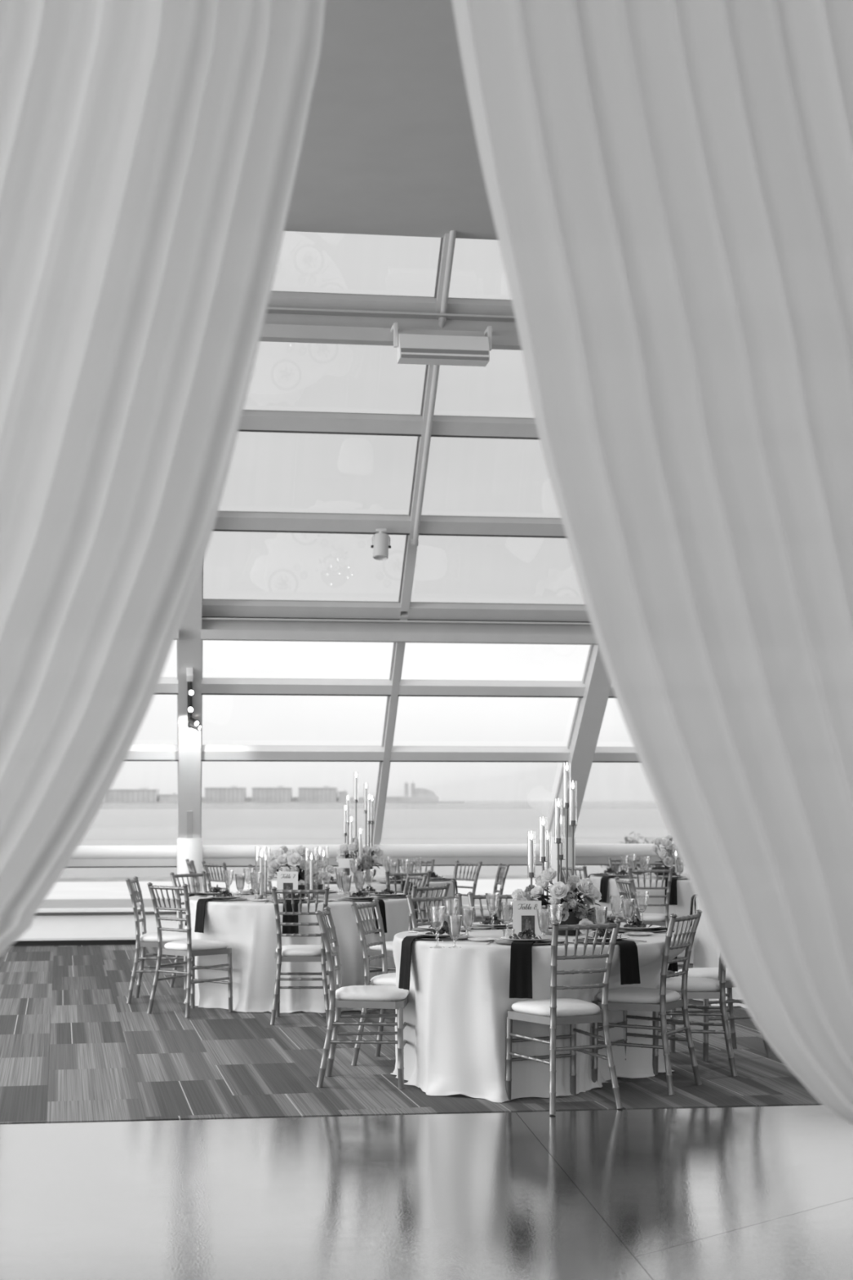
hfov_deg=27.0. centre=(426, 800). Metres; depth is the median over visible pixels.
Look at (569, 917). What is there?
bowl
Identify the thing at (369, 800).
taper candle
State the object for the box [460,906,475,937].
water goblet
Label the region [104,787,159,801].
apartment block
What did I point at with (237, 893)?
bread plate
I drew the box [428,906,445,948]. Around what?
goblet
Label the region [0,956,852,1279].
floor
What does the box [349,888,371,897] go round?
salad
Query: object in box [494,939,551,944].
charger
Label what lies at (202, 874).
chair
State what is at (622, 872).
salad
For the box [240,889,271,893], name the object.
plate
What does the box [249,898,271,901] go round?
bread plate
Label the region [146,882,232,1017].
chair
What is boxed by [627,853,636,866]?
goblet
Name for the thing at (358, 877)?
water goblet
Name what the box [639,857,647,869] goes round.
bowl
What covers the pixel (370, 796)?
chimney
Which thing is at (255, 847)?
chimney
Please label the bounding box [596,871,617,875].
plate
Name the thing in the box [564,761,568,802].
taper candle
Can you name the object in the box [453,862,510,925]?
chair
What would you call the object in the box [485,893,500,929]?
goblet
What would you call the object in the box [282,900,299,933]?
napkin
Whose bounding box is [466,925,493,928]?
bread plate
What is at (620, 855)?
goblet
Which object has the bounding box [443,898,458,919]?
bowl
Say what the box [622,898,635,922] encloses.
water goblet
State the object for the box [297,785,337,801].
apartment block
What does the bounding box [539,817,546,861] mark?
chimney
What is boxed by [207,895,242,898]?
plate
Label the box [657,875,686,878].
plate
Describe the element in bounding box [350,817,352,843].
taper candle
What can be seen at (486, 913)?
cushion
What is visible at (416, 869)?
goblet
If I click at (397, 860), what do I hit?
chair
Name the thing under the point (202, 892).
plate
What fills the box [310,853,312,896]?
taper candle
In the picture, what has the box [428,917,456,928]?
salad
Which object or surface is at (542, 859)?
cup
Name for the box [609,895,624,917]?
bowl
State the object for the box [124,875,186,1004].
chair
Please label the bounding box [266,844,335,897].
flower arrangement
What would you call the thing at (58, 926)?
wall window
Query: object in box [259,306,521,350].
beam
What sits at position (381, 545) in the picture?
spotlight
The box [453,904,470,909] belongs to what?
cushion
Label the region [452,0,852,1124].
drape
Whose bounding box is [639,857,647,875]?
water goblet
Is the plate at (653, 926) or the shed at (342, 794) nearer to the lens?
the plate at (653, 926)
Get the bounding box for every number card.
[276,871,297,897]
[337,858,353,882]
[512,900,542,936]
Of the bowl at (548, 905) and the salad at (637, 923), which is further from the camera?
the salad at (637, 923)
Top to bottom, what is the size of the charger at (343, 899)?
0.011 m
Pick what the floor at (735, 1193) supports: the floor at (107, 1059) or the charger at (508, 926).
the floor at (107, 1059)
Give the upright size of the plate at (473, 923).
0.018 m
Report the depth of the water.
462.18 m
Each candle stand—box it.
[343,799,376,881]
[527,802,581,934]
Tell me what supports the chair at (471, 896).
on the floor at (107, 1059)
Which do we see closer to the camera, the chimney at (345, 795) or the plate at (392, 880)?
the plate at (392, 880)
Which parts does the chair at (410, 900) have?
leg, rail, rail, leg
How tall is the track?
0.583 m
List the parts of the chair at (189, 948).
leg, rail, rail, rail, rail, leg, leg, seat frame, leg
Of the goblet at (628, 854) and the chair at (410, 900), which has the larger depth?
the goblet at (628, 854)
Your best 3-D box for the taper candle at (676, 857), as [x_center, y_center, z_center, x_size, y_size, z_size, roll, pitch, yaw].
[2.359,0.591,16.800,0.021,0.241,0.021,0,0,-8]
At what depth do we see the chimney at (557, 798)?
9.65 m
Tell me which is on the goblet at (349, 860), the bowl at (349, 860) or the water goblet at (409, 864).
the bowl at (349, 860)
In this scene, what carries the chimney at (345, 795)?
on the candle stand at (355, 800)
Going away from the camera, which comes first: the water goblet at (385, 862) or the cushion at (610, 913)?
the cushion at (610, 913)
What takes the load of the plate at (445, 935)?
on the charger at (462, 936)
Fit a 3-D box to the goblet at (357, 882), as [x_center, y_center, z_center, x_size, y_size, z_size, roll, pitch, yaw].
[-0.485,0.623,13.106,0.083,0.202,0.083,0,0,-38]
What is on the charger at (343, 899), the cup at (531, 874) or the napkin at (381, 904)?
the napkin at (381, 904)
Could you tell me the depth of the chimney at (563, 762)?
9.71 m
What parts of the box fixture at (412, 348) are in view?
bracket plate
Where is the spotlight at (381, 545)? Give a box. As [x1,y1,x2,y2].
[370,528,391,559]
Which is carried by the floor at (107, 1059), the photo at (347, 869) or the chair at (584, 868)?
the chair at (584, 868)
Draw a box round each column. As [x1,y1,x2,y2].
[176,561,203,932]
[545,644,611,909]
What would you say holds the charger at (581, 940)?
on the tablecloth at (455, 1012)
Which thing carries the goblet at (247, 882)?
on the tablecloth at (249, 928)
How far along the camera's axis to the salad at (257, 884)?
13.89 m
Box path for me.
[38,895,583,908]
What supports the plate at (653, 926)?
on the charger at (611, 929)
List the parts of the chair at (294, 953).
leg, leg, rail, rail, rail, rail, seat frame, leg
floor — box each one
[0,944,822,1124]
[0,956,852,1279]
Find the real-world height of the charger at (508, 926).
0.011 m
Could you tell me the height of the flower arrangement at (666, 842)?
0.400 m
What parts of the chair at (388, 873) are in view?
leg, rail, rail, leg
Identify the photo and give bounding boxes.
[283,883,293,897]
[342,867,349,879]
[521,915,534,933]
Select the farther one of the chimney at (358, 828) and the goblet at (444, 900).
the chimney at (358, 828)
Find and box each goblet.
[222,870,234,885]
[235,873,245,897]
[243,868,253,894]
[249,872,261,898]
[249,875,261,899]
[257,872,264,894]
[334,867,345,893]
[335,871,346,894]
[340,875,351,895]
[349,859,358,883]
[354,874,364,891]
[355,871,366,891]
[363,869,374,895]
[381,856,390,878]
[384,859,393,878]
[387,862,396,877]
[400,858,408,877]
[405,861,414,872]
[413,857,422,872]
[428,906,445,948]
[443,898,458,930]
[447,915,462,947]
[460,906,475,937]
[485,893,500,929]
[500,902,512,930]
[536,908,551,936]
[546,903,563,945]
[593,906,608,929]
[609,895,624,933]
[620,855,629,870]
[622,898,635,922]
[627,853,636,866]
[628,857,636,869]
[635,891,648,924]
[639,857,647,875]
[641,856,650,878]
[641,858,648,877]
[675,859,684,875]
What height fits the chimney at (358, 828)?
0.285 m
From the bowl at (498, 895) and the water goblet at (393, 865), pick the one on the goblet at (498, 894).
the bowl at (498, 895)
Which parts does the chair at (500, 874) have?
seat frame, leg, leg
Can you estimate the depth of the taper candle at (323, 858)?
13.74 m
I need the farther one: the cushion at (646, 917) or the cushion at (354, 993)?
the cushion at (646, 917)
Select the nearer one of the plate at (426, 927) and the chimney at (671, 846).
the plate at (426, 927)
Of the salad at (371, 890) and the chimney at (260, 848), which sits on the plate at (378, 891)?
the salad at (371, 890)
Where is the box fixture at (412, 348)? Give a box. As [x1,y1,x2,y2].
[391,322,493,366]
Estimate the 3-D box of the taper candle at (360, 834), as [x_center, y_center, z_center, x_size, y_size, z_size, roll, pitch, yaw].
[-0.594,0.389,15.960,0.022,0.282,0.021,0,0,-8]
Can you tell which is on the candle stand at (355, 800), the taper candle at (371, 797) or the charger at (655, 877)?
the taper candle at (371, 797)
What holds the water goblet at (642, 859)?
on the tablecloth at (685, 890)
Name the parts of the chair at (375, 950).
seat frame, leg, rail, rail, rail, leg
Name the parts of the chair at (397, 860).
leg, rail, leg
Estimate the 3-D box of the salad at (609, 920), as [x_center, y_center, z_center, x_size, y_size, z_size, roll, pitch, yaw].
[1.026,0.674,10.042,0.186,0.079,0.195,0,0,-36]
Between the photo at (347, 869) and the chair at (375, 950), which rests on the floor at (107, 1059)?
the chair at (375, 950)
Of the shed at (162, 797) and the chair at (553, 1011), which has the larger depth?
the shed at (162, 797)
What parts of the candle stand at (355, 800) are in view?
stem, stem, stem, stem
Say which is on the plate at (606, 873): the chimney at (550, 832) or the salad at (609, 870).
the salad at (609, 870)
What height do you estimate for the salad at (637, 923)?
0.079 m
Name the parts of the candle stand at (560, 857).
stem, stem, stem, stem, stem, stem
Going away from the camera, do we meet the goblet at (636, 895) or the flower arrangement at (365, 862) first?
the goblet at (636, 895)
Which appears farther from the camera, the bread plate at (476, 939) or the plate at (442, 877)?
the plate at (442, 877)
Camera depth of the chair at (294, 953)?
11.91 m
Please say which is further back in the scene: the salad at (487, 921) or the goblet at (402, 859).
the goblet at (402, 859)
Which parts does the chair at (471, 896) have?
leg, rail, rail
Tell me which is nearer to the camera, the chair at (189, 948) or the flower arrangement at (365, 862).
the chair at (189, 948)
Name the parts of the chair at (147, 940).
leg, rail, leg, seat frame, leg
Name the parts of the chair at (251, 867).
leg, rail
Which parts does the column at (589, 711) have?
foot casing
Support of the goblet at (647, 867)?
on the tablecloth at (685, 890)
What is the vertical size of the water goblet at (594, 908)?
0.158 m
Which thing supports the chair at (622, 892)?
on the floor at (107, 1059)
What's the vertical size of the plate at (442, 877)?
0.018 m
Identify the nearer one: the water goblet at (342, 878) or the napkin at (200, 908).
the napkin at (200, 908)
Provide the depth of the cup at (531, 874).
9.65 m
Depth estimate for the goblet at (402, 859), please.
15.81 m
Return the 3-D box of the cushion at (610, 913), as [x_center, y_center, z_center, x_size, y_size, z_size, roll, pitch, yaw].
[1.508,1.016,15.996,0.392,0.055,0.389,0,0,-35]
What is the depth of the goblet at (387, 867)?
16.59 m
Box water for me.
[58,800,686,878]
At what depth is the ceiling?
11.50 m
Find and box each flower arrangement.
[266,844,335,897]
[335,836,384,881]
[511,867,608,935]
[650,834,683,875]
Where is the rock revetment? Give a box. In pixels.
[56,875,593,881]
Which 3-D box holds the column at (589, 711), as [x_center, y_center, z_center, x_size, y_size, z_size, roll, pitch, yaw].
[1.770,-1.469,16.498,0.264,5.930,5.782,0,0,-8]
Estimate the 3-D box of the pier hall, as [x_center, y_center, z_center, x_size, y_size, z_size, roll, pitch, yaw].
[-42.241,-23.940,4799.999,149.760,60.480,40.000,0,0,0]
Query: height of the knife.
0.005 m
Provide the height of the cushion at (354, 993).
0.055 m
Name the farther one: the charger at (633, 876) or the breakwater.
the breakwater
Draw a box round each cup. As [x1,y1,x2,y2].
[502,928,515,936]
[528,872,533,876]
[540,856,545,861]
[555,838,560,844]
[564,802,568,807]
[570,820,575,826]
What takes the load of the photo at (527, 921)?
attached to the number card at (524, 912)
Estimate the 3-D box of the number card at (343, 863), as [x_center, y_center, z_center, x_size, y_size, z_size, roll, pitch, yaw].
[-0.713,0.617,15.713,0.132,0.213,0.028,0,0,0]
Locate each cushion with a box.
[139,932,186,942]
[164,939,227,951]
[275,944,332,955]
[335,985,408,1001]
[368,941,393,951]
[370,973,395,985]
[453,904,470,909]
[453,909,497,917]
[511,998,600,1017]
[596,986,679,1004]
[599,910,619,918]
[627,913,669,921]
[656,977,719,991]
[675,967,732,981]
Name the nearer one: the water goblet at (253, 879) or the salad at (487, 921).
the salad at (487, 921)
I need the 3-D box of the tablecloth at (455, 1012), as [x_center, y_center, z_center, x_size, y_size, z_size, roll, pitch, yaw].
[0.601,1.109,9.622,1.601,0.767,1.670,0,0,0]
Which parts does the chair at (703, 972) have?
leg, seat frame, leg, leg, leg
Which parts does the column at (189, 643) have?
foot casing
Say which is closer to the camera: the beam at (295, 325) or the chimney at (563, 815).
the chimney at (563, 815)
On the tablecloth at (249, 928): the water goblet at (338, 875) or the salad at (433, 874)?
the water goblet at (338, 875)
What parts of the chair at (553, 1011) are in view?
leg, leg, seat frame, leg, rail, rail, rail, rail, leg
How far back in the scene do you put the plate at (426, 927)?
9.88 m
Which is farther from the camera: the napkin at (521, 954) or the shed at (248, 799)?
the shed at (248, 799)
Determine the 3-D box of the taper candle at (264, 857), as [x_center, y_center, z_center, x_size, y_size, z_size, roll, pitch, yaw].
[-1.229,0.558,13.600,0.021,0.307,0.021,0,0,-8]
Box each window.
[10,843,678,946]
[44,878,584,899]
[124,230,639,844]
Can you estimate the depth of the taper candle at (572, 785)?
9.67 m
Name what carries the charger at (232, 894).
on the tablecloth at (249, 928)
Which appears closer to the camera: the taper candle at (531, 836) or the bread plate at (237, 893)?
the taper candle at (531, 836)
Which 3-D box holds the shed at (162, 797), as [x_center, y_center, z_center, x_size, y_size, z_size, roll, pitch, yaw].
[-721.441,-8.400,5008.999,58.000,29.400,62.000,0,0,0]
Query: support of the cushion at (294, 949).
on the chair at (294, 953)
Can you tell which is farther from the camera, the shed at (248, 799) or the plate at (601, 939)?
the shed at (248, 799)
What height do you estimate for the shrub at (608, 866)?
1.060 m
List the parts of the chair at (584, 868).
leg, rail, leg, seat frame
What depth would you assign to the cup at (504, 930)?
9.24 m
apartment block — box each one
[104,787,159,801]
[204,785,246,801]
[251,785,292,801]
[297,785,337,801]
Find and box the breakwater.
[102,801,464,803]
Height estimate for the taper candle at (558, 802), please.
0.235 m
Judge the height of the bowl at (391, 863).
0.132 m
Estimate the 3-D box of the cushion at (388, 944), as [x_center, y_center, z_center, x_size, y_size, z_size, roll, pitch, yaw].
[-0.165,1.016,12.463,0.392,0.055,0.389,0,0,40]
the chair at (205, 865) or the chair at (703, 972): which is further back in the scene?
the chair at (205, 865)
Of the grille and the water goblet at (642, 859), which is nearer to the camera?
the grille
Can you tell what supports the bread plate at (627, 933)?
on the tablecloth at (455, 1012)
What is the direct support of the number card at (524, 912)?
on the tablecloth at (455, 1012)
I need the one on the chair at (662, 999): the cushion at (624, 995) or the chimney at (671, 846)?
the cushion at (624, 995)
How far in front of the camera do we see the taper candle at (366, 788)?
16.14 m
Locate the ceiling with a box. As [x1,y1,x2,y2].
[284,0,497,239]
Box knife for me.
[442,939,470,942]
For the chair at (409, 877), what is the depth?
13.97 m
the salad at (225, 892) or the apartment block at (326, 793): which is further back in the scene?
the apartment block at (326, 793)
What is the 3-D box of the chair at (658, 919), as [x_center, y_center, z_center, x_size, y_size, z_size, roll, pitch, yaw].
[1.937,1.036,15.509,0.416,0.926,0.481,0,0,2]
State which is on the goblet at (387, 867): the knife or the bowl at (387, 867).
the bowl at (387, 867)
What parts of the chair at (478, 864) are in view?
leg, rail, rail, rail, leg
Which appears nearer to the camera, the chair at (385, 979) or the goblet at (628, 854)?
the chair at (385, 979)
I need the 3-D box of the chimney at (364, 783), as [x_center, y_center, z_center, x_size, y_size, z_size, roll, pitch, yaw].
[-0.549,-0.025,16.150,0.043,0.268,0.043,0,0,-8]
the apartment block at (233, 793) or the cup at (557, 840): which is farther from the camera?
the apartment block at (233, 793)
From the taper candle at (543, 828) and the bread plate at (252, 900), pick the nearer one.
the taper candle at (543, 828)
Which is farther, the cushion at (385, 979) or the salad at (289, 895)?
the salad at (289, 895)
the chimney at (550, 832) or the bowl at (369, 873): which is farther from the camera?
the bowl at (369, 873)
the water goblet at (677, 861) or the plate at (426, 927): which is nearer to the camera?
the plate at (426, 927)
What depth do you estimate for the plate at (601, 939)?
9.04 m
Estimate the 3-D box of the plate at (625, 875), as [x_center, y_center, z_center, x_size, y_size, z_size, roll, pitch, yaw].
[1.837,0.702,16.692,0.264,0.018,0.264,0,0,-8]
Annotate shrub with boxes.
[600,840,631,872]
[618,831,649,870]
[626,837,653,869]
[644,841,664,867]
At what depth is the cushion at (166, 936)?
13.15 m
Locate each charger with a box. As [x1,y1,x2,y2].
[195,893,236,896]
[209,897,247,901]
[270,899,315,902]
[337,897,377,901]
[374,895,405,897]
[412,927,469,931]
[417,934,472,940]
[466,924,512,928]
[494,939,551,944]
[573,937,635,943]
[608,928,666,932]
[612,875,639,878]
[654,877,688,879]
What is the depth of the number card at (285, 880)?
12.96 m
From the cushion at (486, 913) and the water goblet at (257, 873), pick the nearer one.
the water goblet at (257, 873)
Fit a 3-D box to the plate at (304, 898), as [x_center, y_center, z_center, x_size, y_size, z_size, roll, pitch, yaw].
[-0.955,0.702,12.685,0.264,0.018,0.264,0,0,-8]
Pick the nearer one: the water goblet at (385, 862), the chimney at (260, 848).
the chimney at (260, 848)
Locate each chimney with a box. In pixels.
[254,846,266,898]
[260,848,271,895]
[304,848,318,898]
[317,846,328,894]
[342,804,347,835]
[345,795,350,824]
[348,816,353,844]
[353,772,358,802]
[358,828,362,856]
[364,782,368,813]
[366,794,371,823]
[369,795,374,823]
[527,831,535,876]
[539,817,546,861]
[550,831,551,867]
[554,798,562,842]
[556,815,564,858]
[563,762,570,807]
[568,781,577,824]
[671,845,680,875]
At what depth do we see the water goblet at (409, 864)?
16.18 m
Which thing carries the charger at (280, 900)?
on the tablecloth at (249, 928)
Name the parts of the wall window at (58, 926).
glazing sill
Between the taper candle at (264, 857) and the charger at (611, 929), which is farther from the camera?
the taper candle at (264, 857)
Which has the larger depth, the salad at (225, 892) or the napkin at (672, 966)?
the salad at (225, 892)
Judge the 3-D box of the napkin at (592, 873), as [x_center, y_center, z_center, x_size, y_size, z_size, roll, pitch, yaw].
[1.662,0.828,17.151,0.238,0.242,0.116,0,0,12]
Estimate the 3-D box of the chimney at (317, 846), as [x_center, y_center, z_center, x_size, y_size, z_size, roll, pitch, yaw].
[-0.797,0.539,13.750,0.090,0.368,0.090,0,0,-8]
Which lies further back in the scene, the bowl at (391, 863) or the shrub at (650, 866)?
the shrub at (650, 866)
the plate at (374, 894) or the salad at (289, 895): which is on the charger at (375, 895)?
the plate at (374, 894)
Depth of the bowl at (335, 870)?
13.79 m
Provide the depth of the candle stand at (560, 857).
9.67 m
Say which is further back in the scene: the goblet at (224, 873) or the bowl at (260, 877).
the goblet at (224, 873)
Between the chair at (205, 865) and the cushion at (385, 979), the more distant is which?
the chair at (205, 865)
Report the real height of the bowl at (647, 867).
0.118 m
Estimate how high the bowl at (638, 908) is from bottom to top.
0.118 m
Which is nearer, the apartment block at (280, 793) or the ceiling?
the ceiling
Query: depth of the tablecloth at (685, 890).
16.31 m
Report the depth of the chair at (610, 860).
17.98 m
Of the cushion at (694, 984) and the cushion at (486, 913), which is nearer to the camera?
the cushion at (694, 984)
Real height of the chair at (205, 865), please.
0.926 m
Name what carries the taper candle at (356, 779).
on the candle stand at (355, 800)
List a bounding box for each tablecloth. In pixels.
[183,891,409,1013]
[306,876,455,925]
[390,927,687,1102]
[590,873,695,964]
[693,896,746,1008]
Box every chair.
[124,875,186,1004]
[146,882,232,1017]
[168,871,207,987]
[185,858,198,895]
[201,861,229,890]
[248,864,271,889]
[270,886,334,1025]
[315,906,408,1088]
[350,898,395,1066]
[366,882,449,1014]
[385,870,431,926]
[395,858,435,872]
[403,872,427,917]
[405,893,462,928]
[453,860,482,926]
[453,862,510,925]
[466,891,512,922]
[505,918,622,1114]
[559,864,623,922]
[591,909,702,1095]
[607,857,644,872]
[614,876,690,1003]
[622,866,674,973]
[652,955,737,1076]
[670,967,772,1061]
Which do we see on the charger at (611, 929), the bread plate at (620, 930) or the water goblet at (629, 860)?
the bread plate at (620, 930)
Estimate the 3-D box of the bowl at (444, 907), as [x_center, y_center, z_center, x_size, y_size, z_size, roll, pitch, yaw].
[0.052,0.581,8.756,0.083,0.118,0.083,0,0,41]
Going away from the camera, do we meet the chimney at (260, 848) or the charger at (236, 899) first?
the charger at (236, 899)
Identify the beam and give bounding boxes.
[174,617,597,644]
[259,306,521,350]
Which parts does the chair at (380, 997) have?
leg, rail, rail, leg, seat frame, leg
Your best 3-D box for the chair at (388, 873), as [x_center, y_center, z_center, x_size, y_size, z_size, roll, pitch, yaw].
[-0.194,1.036,14.855,0.416,0.926,0.481,0,0,-12]
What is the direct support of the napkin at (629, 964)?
on the charger at (581, 940)
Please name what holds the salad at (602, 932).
on the plate at (601, 939)
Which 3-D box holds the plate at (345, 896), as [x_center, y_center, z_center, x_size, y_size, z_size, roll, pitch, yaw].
[-0.485,0.702,12.880,0.264,0.018,0.264,0,0,-8]
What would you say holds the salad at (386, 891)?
on the plate at (374, 894)
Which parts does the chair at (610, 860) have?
leg, rail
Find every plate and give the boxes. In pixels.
[199,891,232,894]
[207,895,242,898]
[231,892,251,894]
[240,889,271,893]
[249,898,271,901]
[277,897,311,900]
[312,898,334,901]
[341,895,377,899]
[352,890,383,893]
[370,893,404,896]
[382,879,411,882]
[417,924,463,930]
[417,931,466,937]
[430,876,447,879]
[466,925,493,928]
[467,937,497,941]
[472,921,512,927]
[500,935,551,942]
[539,938,564,942]
[578,934,630,941]
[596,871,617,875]
[608,874,635,876]
[618,928,644,933]
[619,924,661,930]
[624,932,653,935]
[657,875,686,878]
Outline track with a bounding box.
[186,667,201,731]
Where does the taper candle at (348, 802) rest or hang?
on the candle stand at (355, 800)
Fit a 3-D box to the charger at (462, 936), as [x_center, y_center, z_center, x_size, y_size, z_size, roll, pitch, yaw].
[0.080,0.718,9.328,0.324,0.011,0.324,0,0,-8]
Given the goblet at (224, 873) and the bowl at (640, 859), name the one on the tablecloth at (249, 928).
the goblet at (224, 873)
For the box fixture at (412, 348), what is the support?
attached to the beam at (295, 325)
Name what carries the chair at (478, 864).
on the floor at (107, 1059)
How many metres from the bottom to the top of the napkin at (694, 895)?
0.242 m
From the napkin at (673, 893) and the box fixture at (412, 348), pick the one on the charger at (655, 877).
the napkin at (673, 893)
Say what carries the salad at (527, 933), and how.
on the plate at (543, 938)
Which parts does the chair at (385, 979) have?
leg, rail, rail, rail, rail, leg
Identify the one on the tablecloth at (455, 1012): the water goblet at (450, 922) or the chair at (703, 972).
the water goblet at (450, 922)
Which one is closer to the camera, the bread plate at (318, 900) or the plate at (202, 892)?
the bread plate at (318, 900)
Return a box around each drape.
[0,0,324,954]
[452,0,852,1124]
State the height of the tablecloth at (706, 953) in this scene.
0.767 m
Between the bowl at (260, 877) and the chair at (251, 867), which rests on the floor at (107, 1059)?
the chair at (251, 867)
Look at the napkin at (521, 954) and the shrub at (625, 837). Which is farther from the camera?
the shrub at (625, 837)
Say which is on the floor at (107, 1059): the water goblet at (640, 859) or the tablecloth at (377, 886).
the tablecloth at (377, 886)
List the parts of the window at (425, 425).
rail, rail, rail, rail, rail, rail, rail, rail, rail, rail, rail, rail, rail, rail, rail, rail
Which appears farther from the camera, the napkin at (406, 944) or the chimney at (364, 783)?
the chimney at (364, 783)
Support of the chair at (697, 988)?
on the floor at (107, 1059)
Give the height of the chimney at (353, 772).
0.268 m
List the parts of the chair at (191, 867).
leg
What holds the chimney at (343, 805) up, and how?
on the candle stand at (355, 800)
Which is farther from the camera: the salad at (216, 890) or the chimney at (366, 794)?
the chimney at (366, 794)
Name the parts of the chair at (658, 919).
leg, seat frame, rail, rail, rail, rail, leg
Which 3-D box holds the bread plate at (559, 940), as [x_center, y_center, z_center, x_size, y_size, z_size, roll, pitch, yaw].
[0.642,0.718,9.074,0.160,0.012,0.160,0,0,-8]
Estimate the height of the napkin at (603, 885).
0.242 m
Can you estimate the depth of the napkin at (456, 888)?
16.04 m
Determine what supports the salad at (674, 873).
on the plate at (661, 876)
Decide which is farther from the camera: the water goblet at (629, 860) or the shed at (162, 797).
the shed at (162, 797)
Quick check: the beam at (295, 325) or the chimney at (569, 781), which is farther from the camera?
the beam at (295, 325)
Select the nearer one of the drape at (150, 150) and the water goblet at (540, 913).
the drape at (150, 150)
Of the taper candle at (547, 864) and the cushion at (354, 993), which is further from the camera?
the taper candle at (547, 864)
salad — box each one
[204,884,222,893]
[213,889,235,898]
[247,884,268,891]
[279,893,304,898]
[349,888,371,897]
[360,884,375,893]
[374,885,396,894]
[389,875,404,879]
[425,922,457,934]
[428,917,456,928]
[430,871,442,877]
[479,913,506,924]
[508,928,541,939]
[587,928,622,940]
[593,913,621,924]
[601,866,619,873]
[613,869,628,875]
[623,915,653,927]
[664,870,681,876]
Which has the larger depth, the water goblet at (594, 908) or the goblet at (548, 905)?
the water goblet at (594, 908)
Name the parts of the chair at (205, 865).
leg, rail, rail, rail, leg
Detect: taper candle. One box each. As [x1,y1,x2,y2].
[259,851,262,895]
[264,857,265,892]
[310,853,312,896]
[322,850,324,889]
[344,805,346,832]
[346,795,349,822]
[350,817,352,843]
[355,773,357,799]
[359,828,361,857]
[364,782,367,809]
[368,794,370,821]
[371,796,373,821]
[529,832,533,872]
[541,816,545,857]
[545,831,549,869]
[556,799,559,838]
[559,817,562,854]
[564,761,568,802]
[571,782,574,820]
[675,851,677,874]
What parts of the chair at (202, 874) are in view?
leg, rail, rail, leg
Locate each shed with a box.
[158,792,177,801]
[201,797,375,801]
[337,789,347,801]
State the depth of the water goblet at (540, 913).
9.24 m
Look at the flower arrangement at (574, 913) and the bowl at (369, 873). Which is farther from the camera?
the bowl at (369, 873)
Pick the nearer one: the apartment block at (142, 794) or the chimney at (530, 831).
the chimney at (530, 831)
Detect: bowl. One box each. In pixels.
[243,868,253,884]
[249,872,261,888]
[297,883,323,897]
[334,867,345,883]
[349,859,358,873]
[353,870,376,881]
[363,869,374,884]
[381,856,390,869]
[384,859,393,872]
[428,906,445,930]
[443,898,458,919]
[485,893,500,914]
[546,903,563,927]
[551,910,586,935]
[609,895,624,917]
[635,891,648,912]
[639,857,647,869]
[641,856,650,869]
[651,866,679,875]
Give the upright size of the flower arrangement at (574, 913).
0.364 m
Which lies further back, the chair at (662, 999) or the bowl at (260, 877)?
the bowl at (260, 877)
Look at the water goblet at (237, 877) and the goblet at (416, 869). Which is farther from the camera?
the goblet at (416, 869)
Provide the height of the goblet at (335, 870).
0.202 m
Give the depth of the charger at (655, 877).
16.31 m
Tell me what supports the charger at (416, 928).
on the tablecloth at (455, 1012)
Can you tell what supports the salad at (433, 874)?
on the plate at (442, 877)
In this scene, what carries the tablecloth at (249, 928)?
on the floor at (107, 1059)
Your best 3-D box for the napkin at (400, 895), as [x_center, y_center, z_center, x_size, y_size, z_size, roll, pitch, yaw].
[-0.185,0.828,13.269,0.238,0.242,0.116,0,0,6]
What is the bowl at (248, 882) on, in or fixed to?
on the goblet at (247, 882)
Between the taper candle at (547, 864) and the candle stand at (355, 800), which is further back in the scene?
the candle stand at (355, 800)
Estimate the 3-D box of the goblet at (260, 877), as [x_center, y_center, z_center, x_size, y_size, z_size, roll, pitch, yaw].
[-1.239,0.623,12.903,0.083,0.202,0.083,0,0,42]
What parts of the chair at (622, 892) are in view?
leg, rail, rail, leg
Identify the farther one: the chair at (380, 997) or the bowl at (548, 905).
the chair at (380, 997)
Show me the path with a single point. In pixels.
(126, 903)
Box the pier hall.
[386,780,438,801]
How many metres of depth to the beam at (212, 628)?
16.39 m
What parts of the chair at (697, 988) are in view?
leg, seat frame, leg, leg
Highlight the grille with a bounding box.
[400,347,488,360]
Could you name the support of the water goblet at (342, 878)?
on the tablecloth at (249, 928)
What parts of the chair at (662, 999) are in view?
leg, leg, seat frame, leg, rail, rail, rail, rail, leg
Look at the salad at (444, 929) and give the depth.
9.31 m
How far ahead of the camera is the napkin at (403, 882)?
15.43 m
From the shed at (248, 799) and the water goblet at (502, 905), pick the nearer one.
the water goblet at (502, 905)
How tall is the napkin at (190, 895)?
0.242 m
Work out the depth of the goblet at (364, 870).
13.45 m
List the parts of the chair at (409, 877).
leg, rail, leg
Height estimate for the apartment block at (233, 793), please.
48.400 m
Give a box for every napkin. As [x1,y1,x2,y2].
[185,893,206,925]
[194,897,230,933]
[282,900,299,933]
[360,898,386,933]
[391,881,413,894]
[394,894,417,926]
[398,935,443,990]
[435,878,457,896]
[509,941,535,998]
[587,873,604,878]
[596,939,640,984]
[599,875,617,902]
[641,927,678,971]
[664,877,677,905]
[688,893,696,926]

